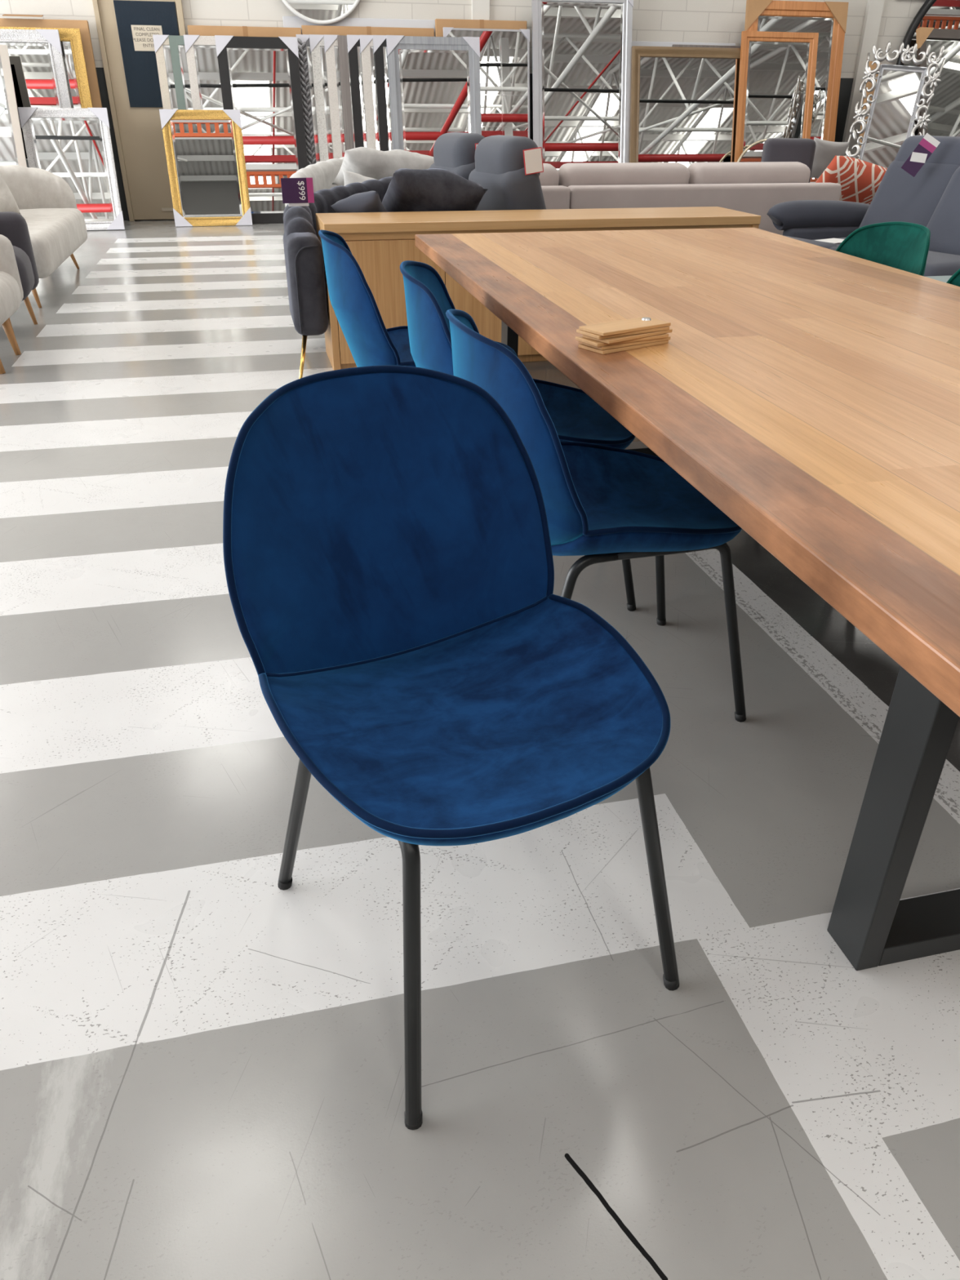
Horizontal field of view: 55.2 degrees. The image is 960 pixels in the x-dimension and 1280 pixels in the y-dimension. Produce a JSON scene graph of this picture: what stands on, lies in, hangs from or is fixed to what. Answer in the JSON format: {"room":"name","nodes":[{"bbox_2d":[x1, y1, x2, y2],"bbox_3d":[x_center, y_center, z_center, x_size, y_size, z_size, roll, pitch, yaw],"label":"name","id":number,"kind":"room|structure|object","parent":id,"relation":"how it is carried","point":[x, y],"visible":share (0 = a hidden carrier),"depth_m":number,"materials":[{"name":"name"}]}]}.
{"room":"store","nodes":[
{"label":"store","id":0,"kind":"room"},
{"bbox_2d":[0,0,926,220],"bbox_3d":[5.404,-8.676,11.392,35.000,6.000,0.200,-6,31,-12],"label":"wall","id":1,"kind":"structure","parent":0,"point":[715,21],"depth_m":10.78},
{"bbox_2d":[92,0,186,221],"bbox_3d":[-3.673,-6.048,10.297,0.910,2.450,0.110,-6,31,-12],"label":"door","id":2,"kind":"structure","parent":1,"relation":"in","point":[131,76],"depth_m":10.21,"materials":[{"name":"beige paint"}]},
{"bbox_2d":[130,25,162,51],"bbox_3d":[-3.607,-6.541,9.982,0.324,0.235,0.004,-6,31,-12],"label":"paper sign","id":3,"kind":"object","parent":2,"relation":"attached to","point":[142,35],"visible":0.8,"depth_m":9.97,"materials":[{"name":"beige paper"}]},
{"bbox_2d":[281,0,359,24],"bbox_3d":[-1.769,-7.356,10.033,1.058,1.056,0.117,-6,31,-10],"label":"round mirror","id":4,"kind":"object","parent":1,"relation":"attached to","point":[314,11],"visible":1,"depth_m":10.21,"materials":[{"name":"white mirror"}]},
{"bbox_2d":[471,0,489,20],"bbox_3d":[0.011,-8.000,10.165,0.200,6.000,0.060,-6,31,-12],"label":"trim","id":5,"kind":"structure","parent":1,"relation":"attached to","point":[480,8],"depth_m":10.57,"materials":[{"name":"white paint"}]},
{"bbox_2d":[842,0,884,155],"bbox_3d":[4.966,-8.560,11.186,0.200,6.000,0.060,-6,31,-12],"label":"trim","id":6,"kind":"structure","parent":1,"relation":"attached to","point":[874,8],"depth_m":11.77,"materials":[{"name":"white paint"}]},
{"bbox_2d":[896,0,959,135],"bbox_3d":[6.478,-7.527,12.094,2.255,2.255,0.100,-6,29,-12],"label":"round mirror","id":7,"kind":"object","parent":1,"relation":"attached to","point":[935,14],"visible":0.27,"depth_m":11.69,"materials":[{"name":"black mirror"}]},
{"bbox_2d":[0,219,959,1279],"bbox_3d":[8.301,0.262,2.233,35.000,0.200,25.700,-6,31,-12],"label":"floor","id":8,"kind":"structure","parent":0,"point":[202,1060],"depth_m":1.51,"materials":[{"name":"paint"}]},
{"bbox_2d":[0,234,23,373],"bbox_3d":[-2.789,-1.822,4.660,0.740,0.833,0.660,-6,31,-12],"label":"armchair","id":9,"kind":"object","parent":8,"relation":"on","point":[11,293],"visible":1,"depth_m":4.85,"materials":[{"name":"beige fabric"}]},
{"bbox_2d":[0,44,26,167],"bbox_3d":[-5.157,-5.075,9.356,0.930,1.698,0.527,-6,31,-12],"label":"wall mirror","id":10,"kind":"object","parent":8,"relation":"on","point":[11,144],"visible":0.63,"depth_m":9.38,"materials":[{"name":"silver metal"}]},
{"bbox_2d":[0,55,18,165],"bbox_3d":[-5.158,-5.076,9.358,0.790,1.557,0.466,-6,31,-12],"label":"mirror glass","id":11,"kind":"object","parent":10,"relation":"attached to","point":[9,139],"depth_m":9.39,"materials":[{"name":"white"}]},
{"bbox_2d":[0,211,39,337],"bbox_3d":[-3.079,-2.185,5.261,0.937,0.853,0.702,-6,31,-12],"label":"armchair","id":12,"kind":"object","parent":8,"relation":"on","point":[13,225],"visible":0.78,"depth_m":5.40,"materials":[{"name":"fabric"}]},
{"bbox_2d":[0,28,71,167],"bbox_3d":[-4.887,-5.410,9.781,1.099,1.852,0.253,-6,31,-12],"label":"wall mirror","id":13,"kind":"object","parent":8,"relation":"on","point":[35,55],"visible":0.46,"depth_m":9.60,"materials":[{"name":"silver metal"}]},
{"bbox_2d":[0,164,87,307],"bbox_3d":[-3.529,-3.023,6.767,0.950,0.785,2.160,-6,31,-12],"label":"sofa","id":14,"kind":"object","parent":8,"relation":"on","point":[46,202],"visible":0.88,"depth_m":7.29,"materials":[{"name":"fabric"}]},
{"bbox_2d":[0,173,21,214],"bbox_3d":[-3.569,-3.283,6.652,0.233,0.408,0.440,4,30,6],"label":"cushion","id":15,"kind":"object","parent":14,"relation":"on","point":[7,202],"visible":0.85,"depth_m":6.72,"materials":[{"name":"beige fabric"}]},
{"bbox_2d":[0,26,93,108],"bbox_3d":[-4.664,-5.489,9.901,1.000,1.872,0.251,-6,31,-12],"label":"wall mirror","id":16,"kind":"object","parent":8,"relation":"on","point":[73,58],"visible":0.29,"depth_m":9.73,"materials":[{"name":"gold metal"}]},
{"bbox_2d":[60,41,81,108],"bbox_3d":[-4.664,-5.491,9.903,0.770,1.640,0.199,-6,31,-12],"label":"mirror glass","id":17,"kind":"object","parent":16,"relation":"attached to","point":[69,58],"depth_m":9.76,"materials":[{"name":"white"}]},
{"bbox_2d":[0,13,102,107],"bbox_3d":[-5.022,-5.572,9.922,1.830,1.992,0.273,-6,31,-12],"label":"carton","id":18,"kind":"object","parent":8,"relation":"on","point":[83,25],"visible":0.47,"depth_m":9.69,"materials":[{"name":"cardboard"}]},
{"bbox_2d":[17,106,124,231],"bbox_3d":[-4.328,-4.995,9.767,0.867,1.157,0.300,-6,31,-12],"label":"wall mirror","id":19,"kind":"object","parent":8,"relation":"on","point":[73,144],"visible":0.66,"depth_m":9.73,"materials":[{"name":"silver metal"}]},
{"bbox_2d":[29,117,114,222],"bbox_3d":[-4.329,-4.995,9.773,0.689,0.980,0.228,-6,31,-12],"label":"mirror glass","id":20,"kind":"object","parent":19,"relation":"attached to","point":[73,149],"depth_m":9.74,"materials":[{"name":"white"}]},
{"bbox_2d":[152,34,177,109],"bbox_3d":[-3.075,-5.687,10.295,0.853,1.836,0.326,-6,31,-12],"label":"wall mirror","id":21,"kind":"object","parent":8,"relation":"on","point":[162,46],"visible":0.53,"depth_m":10.01,"materials":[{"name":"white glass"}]},
{"bbox_2d":[162,44,177,109],"bbox_3d":[-3.075,-5.685,10.297,0.685,1.670,0.280,-6,31,-12],"label":"mirror glass","id":22,"kind":"object","parent":21,"relation":"attached to","point":[167,70],"depth_m":10.04,"materials":[{"name":"white"}]},
{"bbox_2d":[168,35,193,110],"bbox_3d":[-2.913,-5.688,10.301,0.847,1.832,0.324,-6,31,-12],"label":"wall mirror","id":23,"kind":"object","parent":8,"relation":"on","point":[177,48],"visible":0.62,"depth_m":10.02,"materials":[{"name":"grey mirror"}]},
{"bbox_2d":[177,44,193,110],"bbox_3d":[-2.913,-5.688,10.303,0.687,1.671,0.280,-6,31,-12],"label":"mirror glass","id":24,"kind":"object","parent":23,"relation":"attached to","point":[183,71],"depth_m":10.05,"materials":[{"name":"white"}]},
{"bbox_2d":[183,35,223,110],"bbox_3d":[-2.746,-5.694,10.309,0.858,1.838,0.326,-6,31,-12],"label":"wall mirror","id":25,"kind":"object","parent":8,"relation":"on","point":[200,51],"visible":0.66,"depth_m":10.04,"materials":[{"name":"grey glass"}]},
{"bbox_2d":[193,44,223,110],"bbox_3d":[-2.744,-5.692,10.311,0.694,1.672,0.280,-6,31,-12],"label":"mirror glass","id":26,"kind":"object","parent":25,"relation":"attached to","point":[206,80],"depth_m":10.07,"materials":[{"name":"white"}]},
{"bbox_2d":[159,109,252,226],"bbox_3d":[-3.023,-5.221,10.180,0.845,1.146,0.180,-6,31,-12],"label":"wall mirror","id":27,"kind":"object","parent":8,"relation":"on","point":[204,149],"visible":1,"depth_m":10.17,"materials":[{"name":"gold metal"}]},
{"bbox_2d":[169,120,242,217],"bbox_3d":[-3.024,-5.221,10.186,0.657,0.959,0.124,-6,31,-12],"label":"mirror glass","id":28,"kind":"object","parent":27,"relation":"attached to","point":[205,154],"depth_m":10.18,"materials":[{"name":"white"}]},
{"bbox_2d":[186,25,301,37],"bbox_3d":[-2.571,-5.865,10.507,1.220,1.940,0.303,-6,31,-12],"label":"carton","id":29,"kind":"object","parent":8,"relation":"on","point":[202,30],"visible":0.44,"depth_m":10.12,"materials":[{"name":"cardboard"}]},
{"bbox_2d":[214,35,307,223],"bbox_3d":[-2.413,-5.716,10.351,0.876,1.838,0.326,-6,31,-12],"label":"wall mirror","id":30,"kind":"object","parent":8,"relation":"on","point":[260,77],"visible":0.71,"depth_m":10.27,"materials":[{"name":"black mirror"}]},
{"bbox_2d":[226,47,298,213],"bbox_3d":[-2.413,-5.714,10.353,0.668,1.633,0.274,-6,31,-12],"label":"mirror glass","id":31,"kind":"object","parent":30,"relation":"attached to","point":[260,84],"depth_m":10.30,"materials":[{"name":"white"}]},
{"bbox_2d":[296,34,319,165],"bbox_3d":[-1.517,-5.902,10.648,1.025,1.870,0.334,-6,31,-12],"label":"wall mirror","id":32,"kind":"object","parent":8,"relation":"on","point":[303,40],"visible":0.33,"depth_m":10.43,"materials":[{"name":"grey metal"}]},
{"bbox_2d":[306,45,319,162],"bbox_3d":[-1.517,-5.902,10.654,0.830,1.674,0.276,-6,31,-12],"label":"mirror glass","id":33,"kind":"object","parent":32,"relation":"attached to","point":[309,79],"depth_m":10.48,"materials":[{"name":"white"}]},
{"bbox_2d":[309,34,333,161],"bbox_3d":[-1.371,-5.905,10.655,1.024,1.870,0.326,-6,31,-12],"label":"wall mirror","id":34,"kind":"object","parent":8,"relation":"on","point":[318,63],"visible":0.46,"depth_m":10.44,"materials":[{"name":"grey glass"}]},
{"bbox_2d":[320,45,333,159],"bbox_3d":[-1.370,-5.903,10.657,0.830,1.674,0.276,-6,31,-12],"label":"mirror glass","id":35,"kind":"object","parent":34,"relation":"attached to","point":[324,95],"depth_m":10.49,"materials":[{"name":"white"}]},
{"bbox_2d":[323,34,346,158],"bbox_3d":[-1.212,-5.907,10.661,1.024,1.870,0.326,-6,31,-12],"label":"wall mirror","id":36,"kind":"object","parent":8,"relation":"on","point":[331,42],"visible":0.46,"depth_m":10.44,"materials":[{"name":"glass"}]},
{"bbox_2d":[333,45,346,157],"bbox_3d":[-1.210,-5.905,10.664,0.830,1.674,0.276,-6,31,-12],"label":"mirror glass","id":37,"kind":"object","parent":36,"relation":"attached to","point":[337,85],"depth_m":10.48,"materials":[{"name":"white"}]},
{"bbox_2d":[283,177,392,378],"bbox_3d":[-0.637,-2.082,5.121,0.747,0.852,1.721,22,37,33],"label":"velvet sofa","id":38,"kind":"object","parent":8,"relation":"on","point":[303,249],"visible":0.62,"depth_m":4.61,"materials":[{"name":"grey fabric"}]},
{"bbox_2d":[280,177,314,206],"bbox_3d":[-0.900,-2.212,4.535,0.155,0.126,0.014,-9,31,-15],"label":"price card","id":39,"kind":"object","parent":38,"relation":"on","point":[295,192],"visible":1,"depth_m":4.53,"materials":[{"name":"purple paper"}]},
{"bbox_2d":[330,191,386,213],"bbox_3d":[-0.638,-2.325,5.010,0.298,0.241,0.224,4,30,6],"label":"cushion","id":40,"kind":"object","parent":38,"relation":"on","point":[366,202],"visible":0.47,"depth_m":4.90,"materials":[{"name":"grey fabric"}]},
{"bbox_2d":[382,168,487,212],"bbox_3d":[-0.286,-2.453,5.175,0.542,0.378,0.409,-12,33,-21],"label":"cushion","id":41,"kind":"object","parent":38,"relation":"on","point":[432,189],"visible":0.57,"depth_m":5.00,"materials":[{"name":"grey fabric"}]},
{"bbox_2d":[337,35,355,150],"bbox_3d":[-1.062,-5.906,10.665,1.020,1.865,0.324,-6,31,-12],"label":"wall mirror","id":42,"kind":"object","parent":8,"relation":"on","point":[344,61],"visible":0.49,"depth_m":10.42,"materials":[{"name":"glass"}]},
{"bbox_2d":[346,46,355,148],"bbox_3d":[-1.063,-5.907,10.667,0.830,1.674,0.276,-6,31,-12],"label":"mirror glass","id":43,"kind":"object","parent":42,"relation":"attached to","point":[348,86],"depth_m":10.49,"materials":[{"name":"white"}]},
{"bbox_2d":[284,152,420,207],"bbox_3d":[-0.860,-3.164,6.944,1.231,0.881,1.276,-6,31,-12],"label":"sofa","id":44,"kind":"object","parent":8,"relation":"on","point":[323,174],"visible":0.15,"depth_m":6.73,"materials":[{"name":"grey fabric"}]},
{"bbox_2d":[342,169,377,186],"bbox_3d":[-0.797,-3.111,6.449,0.419,0.350,0.246,1,30,2],"label":"cushion","id":45,"kind":"object","parent":44,"relation":"on","point":[349,177],"visible":0.13,"depth_m":6.30,"materials":[{"name":"grey fabric"}]},
{"bbox_2d":[332,146,434,186],"bbox_3d":[-0.644,-3.381,6.654,0.798,0.350,0.388,-11,32,-19],"label":"cushion","id":46,"kind":"object","parent":44,"relation":"on","point":[376,164],"visible":0.48,"depth_m":6.46,"materials":[{"name":"grey fabric"}]},
{"bbox_2d":[346,35,367,147],"bbox_3d":[-0.954,-5.905,10.661,1.024,1.870,0.326,-6,31,-12],"label":"wall mirror","id":47,"kind":"object","parent":8,"relation":"on","point":[353,41],"visible":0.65,"depth_m":10.42,"materials":[{"name":"black mirror"}]},
{"bbox_2d":[356,46,367,146],"bbox_3d":[-0.952,-5.904,10.663,0.830,1.674,0.276,-6,31,-12],"label":"mirror glass","id":48,"kind":"object","parent":47,"relation":"attached to","point":[360,93],"depth_m":10.47,"materials":[{"name":"white"}]},
{"bbox_2d":[282,16,435,36],"bbox_3d":[-1.349,-6.122,10.854,1.725,2.045,0.102,-6,31,-12],"label":"board","id":49,"kind":"object","parent":8,"relation":"on","point":[288,21],"visible":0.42,"depth_m":10.41,"materials":[{"name":"white"}]},
{"bbox_2d":[301,25,434,36],"bbox_3d":[-1.239,-6.029,10.780,1.500,1.965,0.313,-6,31,-12],"label":"carton","id":50,"kind":"object","parent":8,"relation":"on","point":[306,29],"visible":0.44,"depth_m":10.38,"materials":[{"name":"cardboard"}]},
{"bbox_2d":[360,35,380,150],"bbox_3d":[-0.811,-5.906,10.664,1.024,1.870,0.326,-6,31,-12],"label":"wall mirror","id":51,"kind":"object","parent":8,"relation":"on","point":[366,46],"visible":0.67,"depth_m":10.42,"materials":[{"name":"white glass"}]},
{"bbox_2d":[369,46,380,150],"bbox_3d":[-0.810,-5.904,10.666,0.830,1.674,0.276,-6,31,-12],"label":"mirror glass","id":52,"kind":"object","parent":51,"relation":"attached to","point":[373,95],"depth_m":10.48,"materials":[{"name":"white"}]},
{"bbox_2d":[373,35,392,151],"bbox_3d":[-0.664,-5.907,10.668,1.024,1.870,0.326,-6,31,-12],"label":"wall mirror","id":53,"kind":"object","parent":8,"relation":"on","point":[380,44],"visible":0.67,"depth_m":10.43,"materials":[{"name":"black mirror"}]},
{"bbox_2d":[382,46,392,150],"bbox_3d":[-0.663,-5.905,10.670,0.830,1.674,0.276,-6,31,-12],"label":"mirror glass","id":54,"kind":"object","parent":53,"relation":"attached to","point":[386,95],"depth_m":10.49,"materials":[{"name":"white"}]},
{"bbox_2d":[318,230,517,367],"bbox_3d":[-0.194,-0.923,3.120,0.639,0.862,0.543,-5,31,-10],"label":"dining chair","id":55,"kind":"object","parent":8,"relation":"on","point":[353,304],"visible":0.56,"depth_m":2.82,"materials":[{"name":"blue fabric"}]},
{"bbox_2d":[386,35,481,156],"bbox_3d":[-0.498,-5.910,10.674,1.062,1.870,0.328,-6,31,-12],"label":"wall mirror","id":56,"kind":"object","parent":8,"relation":"on","point":[435,89],"visible":0.7,"depth_m":10.51,"materials":[{"name":"silver metal"}]},
{"bbox_2d":[398,48,471,156],"bbox_3d":[-0.498,-5.908,10.676,0.804,1.615,0.266,-6,31,-12],"label":"mirror glass","id":57,"kind":"object","parent":56,"relation":"attached to","point":[434,85],"depth_m":10.54,"materials":[{"name":"white"}]},
{"bbox_2d":[222,364,679,1129],"bbox_3d":[-0.043,0.101,1.362,0.543,0.862,0.639,-16,34,-26],"label":"dining chair","id":58,"kind":"object","parent":8,"relation":"on","point":[388,561],"visible":1,"depth_m":1.36,"materials":[{"name":"blue fabric"}]},
{"bbox_2d":[435,18,527,36],"bbox_3d":[0.041,-6.192,10.985,1.080,2.055,0.333,-6,31,-12],"label":"carton","id":59,"kind":"object","parent":8,"relation":"on","point":[440,24],"visible":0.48,"depth_m":10.57,"materials":[{"name":"cardboard"}]},
{"bbox_2d":[443,26,529,138],"bbox_3d":[0.103,-6.103,10.918,1.020,1.966,0.304,-6,31,-12],"label":"wall mirror","id":60,"kind":"object","parent":8,"relation":"on","point":[504,54],"visible":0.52,"depth_m":10.77,"materials":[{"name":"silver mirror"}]},
{"bbox_2d":[429,132,546,210],"bbox_3d":[0.323,-2.628,5.860,0.925,1.051,1.302,-13,33,-21],"label":"recliner sofa","id":61,"kind":"object","parent":8,"relation":"on","point":[496,164],"visible":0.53,"depth_m":5.23,"materials":[{"name":"fabric"}]},
{"bbox_2d":[523,146,543,175],"bbox_3d":[0.297,-2.658,5.098,0.129,0.138,0.010,-12,33,-21],"label":"tag","id":62,"kind":"object","parent":61,"relation":"on","point":[533,158],"visible":1,"depth_m":5.10,"materials":[{"name":"beige paper"}]},
{"bbox_2d":[400,260,635,611],"bbox_3d":[0.114,-0.566,2.509,0.639,0.862,0.543,-1,30,-2],"label":"dining chair","id":63,"kind":"object","parent":8,"relation":"on","point":[575,415],"visible":0.45,"depth_m":2.39,"materials":[{"name":"blue fabric"}]},
{"bbox_2d":[315,206,760,370],"bbox_3d":[0.308,-1.935,5.013,2.293,0.706,0.517,-6,31,-12],"label":"base cabinet","id":64,"kind":"object","parent":8,"relation":"on","point":[379,242],"visible":0.25,"depth_m":4.67,"materials":[{"name":"brown wood"}]},
{"bbox_2d":[531,0,633,171],"bbox_3d":[1.223,-6.361,10.990,1.218,2.352,0.442,-6,31,-12],"label":"wall mirror","id":65,"kind":"object","parent":8,"relation":"on","point":[582,49],"visible":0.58,"depth_m":10.88,"materials":[{"name":"silver metal"}]},
{"bbox_2d":[445,309,746,722],"bbox_3d":[0.248,-0.269,2.000,0.639,0.862,0.543,-6,31,-12],"label":"dining chair","id":66,"kind":"object","parent":8,"relation":"on","point":[602,504],"visible":0.62,"depth_m":1.83,"materials":[{"name":"blue fabric"}]},
{"bbox_2d":[631,40,735,46],"bbox_3d":[2.492,-6.422,11.577,1.390,1.881,0.249,-6,31,-12],"label":"board","id":67,"kind":"object","parent":8,"relation":"on","point":[633,42],"visible":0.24,"depth_m":11.15,"materials":[{"name":"white"}]},
{"bbox_2d":[629,45,740,168],"bbox_3d":[2.576,-6.237,11.324,1.530,1.818,0.376,-6,31,-12],"label":"wall mirror","id":68,"kind":"object","parent":8,"relation":"on","point":[684,100],"visible":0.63,"depth_m":11.20,"materials":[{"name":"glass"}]},
{"bbox_2d":[414,227,959,970],"bbox_3d":[0.833,-0.454,2.419,1.527,0.760,3.631,-6,31,-12],"label":"dining table","id":69,"kind":"object","parent":8,"relation":"on","point":[810,393],"visible":0.84,"depth_m":1.54,"materials":[{"name":"brown wood"}]},
{"bbox_2d":[575,316,672,354],"bbox_3d":[0.308,-0.647,1.945,0.206,0.046,0.095,-18,35,-29],"label":"swatch","id":70,"kind":"object","parent":69,"relation":"on","point":[610,337],"visible":1,"depth_m":1.92,"materials":[{"name":"brown wood"}]},
{"bbox_2d":[538,161,841,235],"bbox_3d":[1.543,-3.181,7.020,3.280,0.853,0.980,-6,31,-12],"label":"sofa","id":71,"kind":"object","parent":8,"relation":"on","point":[754,188],"visible":0.28,"depth_m":6.50,"materials":[{"name":"fabric"}]},
{"bbox_2d":[538,163,559,186],"bbox_3d":[0.302,-3.118,6.493,0.480,0.447,0.260,-6,31,-12],"label":"cushion","id":72,"kind":"object","parent":71,"relation":"on","point":[550,175],"depth_m":6.35,"materials":[{"name":"beige fabric"}]},
{"bbox_2d":[558,162,689,186],"bbox_3d":[1.023,-3.199,6.642,0.960,0.447,0.260,-6,31,-12],"label":"cushion","id":73,"kind":"object","parent":71,"relation":"on","point":[615,173],"depth_m":6.46,"materials":[{"name":"beige fabric"}]},
{"bbox_2d":[688,161,810,184],"bbox_3d":[1.967,-3.306,6.836,0.940,0.447,0.260,-6,31,-12],"label":"cushion","id":74,"kind":"object","parent":71,"relation":"on","point":[748,172],"depth_m":6.65,"materials":[{"name":"beige fabric"}]},
{"bbox_2d":[815,155,887,204],"bbox_3d":[2.854,-3.474,7.075,0.595,0.472,0.423,-3,30,-5],"label":"cushion","id":75,"kind":"object","parent":71,"relation":"on","point":[860,180],"visible":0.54,"depth_m":6.88,"materials":[{"name":"orange fabric"}]},
{"bbox_2d":[671,44,740,48],"bbox_3d":[2.793,-6.413,11.593,0.900,1.853,0.249,-6,31,-12],"label":"board","id":76,"kind":"object","parent":8,"relation":"on","point":[673,45],"visible":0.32,"depth_m":11.21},
{"bbox_2d":[737,138,767,162],"bbox_3d":[3.549,-5.746,11.432,0.870,0.861,0.166,-5,31,-10],"label":"round mirror","id":77,"kind":"object","parent":8,"relation":"on","point":[753,153],"visible":0.21,"depth_m":11.28,"materials":[{"name":"gold metal"}]},
{"bbox_2d":[739,142,764,162],"bbox_3d":[3.548,-5.747,11.434,0.840,0.840,0.012,-6,22,-12],"label":"mirror glass","id":78,"kind":"object","parent":77,"relation":"attached to","point":[753,153],"depth_m":11.29,"materials":[{"name":"white"}]},
{"bbox_2d":[733,31,818,162],"bbox_3d":[3.674,-6.418,11.476,1.010,1.991,0.384,-6,31,-12],"label":"wall mirror","id":79,"kind":"object","parent":8,"relation":"on","point":[777,74],"visible":0.63,"depth_m":11.32,"materials":[{"name":"orange wood"}]},
{"bbox_2d":[742,41,809,151],"bbox_3d":[3.674,-6.419,11.479,0.810,1.789,0.321,-6,31,-12],"label":"mirror glass","id":80,"kind":"object","parent":79,"relation":"attached to","point":[776,91],"depth_m":11.34,"materials":[{"name":"white"}]},
{"bbox_2d":[760,137,816,182],"bbox_3d":[2.407,-3.819,8.001,0.688,0.980,0.783,-2,30,-4],"label":"armchair","id":81,"kind":"object","parent":8,"relation":"on","point":[775,149],"visible":0.23,"depth_m":7.50,"materials":[{"name":"fabric"}]},
{"bbox_2d":[744,0,848,182],"bbox_3d":[3.889,-6.652,11.554,1.336,2.319,0.427,-6,31,-12],"label":"wall mirror","id":82,"kind":"object","parent":8,"relation":"on","point":[828,19],"visible":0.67,"depth_m":11.31,"materials":[{"name":"orange wood"}]},
{"bbox_2d":[757,15,834,182],"bbox_3d":[3.889,-6.650,11.558,1.018,2.001,0.336,-6,31,-12],"label":"mirror glass","id":83,"kind":"object","parent":82,"relation":"attached to","point":[824,25],"depth_m":11.39,"materials":[{"name":"white"}]},
{"bbox_2d":[766,135,959,276],"bbox_3d":[2.501,-2.486,5.641,1.160,1.053,1.571,-14,33,-23],"label":"sofa","id":84,"kind":"object","parent":8,"relation":"on","point":[931,198],"visible":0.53,"depth_m":5.77,"materials":[{"name":"grey fabric"}]},
{"bbox_2d":[814,238,844,243],"bbox_3d":[2.239,-2.521,5.798,0.210,0.003,0.160,-20,36,-31],"label":"paper sheet","id":85,"kind":"object","parent":84,"relation":"on","point":[828,240],"visible":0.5,"depth_m":5.80,"materials":[{"name":"white paper"}]},
{"bbox_2d":[900,133,940,177],"bbox_3d":[2.674,-2.943,5.575,0.198,0.238,0.032,0,30,-1],"label":"price card","id":86,"kind":"object","parent":84,"relation":"on","point":[926,146],"visible":1,"depth_m":5.57,"materials":[{"name":"purple paper"}]},
{"bbox_2d":[857,61,879,159],"bbox_3d":[5.193,-6.391,11.779,0.986,1.769,0.704,-6,31,-11],"label":"frame","id":87,"kind":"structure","parent":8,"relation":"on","point":[868,84],"depth_m":11.60,"materials":[{"name":"silver metal"}]},
{"bbox_2d":[835,221,930,275],"bbox_3d":[1.190,-1.024,3.309,0.639,0.862,0.543,-8,31,-14],"label":"dining chair","id":88,"kind":"object","parent":8,"relation":"on","point":[903,246],"visible":0.25,"depth_m":3.23,"materials":[{"name":"green fabric"}]},
{"bbox_2d":[845,41,946,168],"bbox_3d":[4.807,-5.983,10.801,0.958,1.804,0.564,9,31,14],"label":"mirror","id":89,"kind":"object","parent":8,"relation":"on","point":[895,108],"visible":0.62,"depth_m":10.73,"materials":[{"name":"silver glass"}]},
{"bbox_2d":[862,70,922,168],"bbox_3d":[4.808,-5.982,10.826,0.430,1.300,0.008,12,15,12],"label":"mirror glass","id":90,"kind":"object","parent":89,"relation":"attached to","point":[897,93],"depth_m":10.77,"materials":[{"name":"white"}]},
{"bbox_2d":[915,26,959,136],"bbox_3d":[6.024,-6.436,11.482,1.354,2.044,0.770,-11,32,-18],"label":"wall mirror","id":91,"kind":"object","parent":8,"relation":"on","point":[944,110],"visible":0.54,"depth_m":11.30,"materials":[{"name":"silver mirror"}]},
{"bbox_2d":[926,38,959,136],"bbox_3d":[6.025,-6.433,11.487,1.241,1.843,0.817,-6,31,-12],"label":"mirror glass","id":92,"kind":"object","parent":91,"relation":"attached to","point":[944,110],"depth_m":11.32,"materials":[{"name":"white"}]},
{"bbox_2d":[926,275,952,282],"bbox_3d":[2.318,-1.536,4.610,1.200,0.445,0.640,-6,31,-12],"label":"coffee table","id":93,"kind":"object","parent":8,"relation":"on","point":[942,278],"visible":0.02,"depth_m":4.74,"materials":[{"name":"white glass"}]},
{"bbox_2d":[946,268,959,286],"bbox_3d":[1.259,-0.659,2.682,0.639,0.862,0.543,-6,31,-12],"label":"dining chair","id":94,"kind":"object","parent":8,"relation":"on","point":[954,279],"visible":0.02,"depth_m":2.74,"materials":[{"name":"green fabric"}]},
{"bbox_3d":[3.035,-3.810,8.355,0.500,0.615,0.500,-6,31,-12],"label":"stool","id":95,"kind":"object","parent":8,"relation":"on","visible":0},
{"bbox_2d":[810,137,850,178],"bbox_3d":[3.008,-4.194,8.026,0.389,0.359,0.172,-7,31,-13],"label":"cushion","id":96,"kind":"object","parent":95,"relation":"on","point":[825,151],"visible":0.58,"depth_m":7.94,"materials":[{"name":"grey fabric"}]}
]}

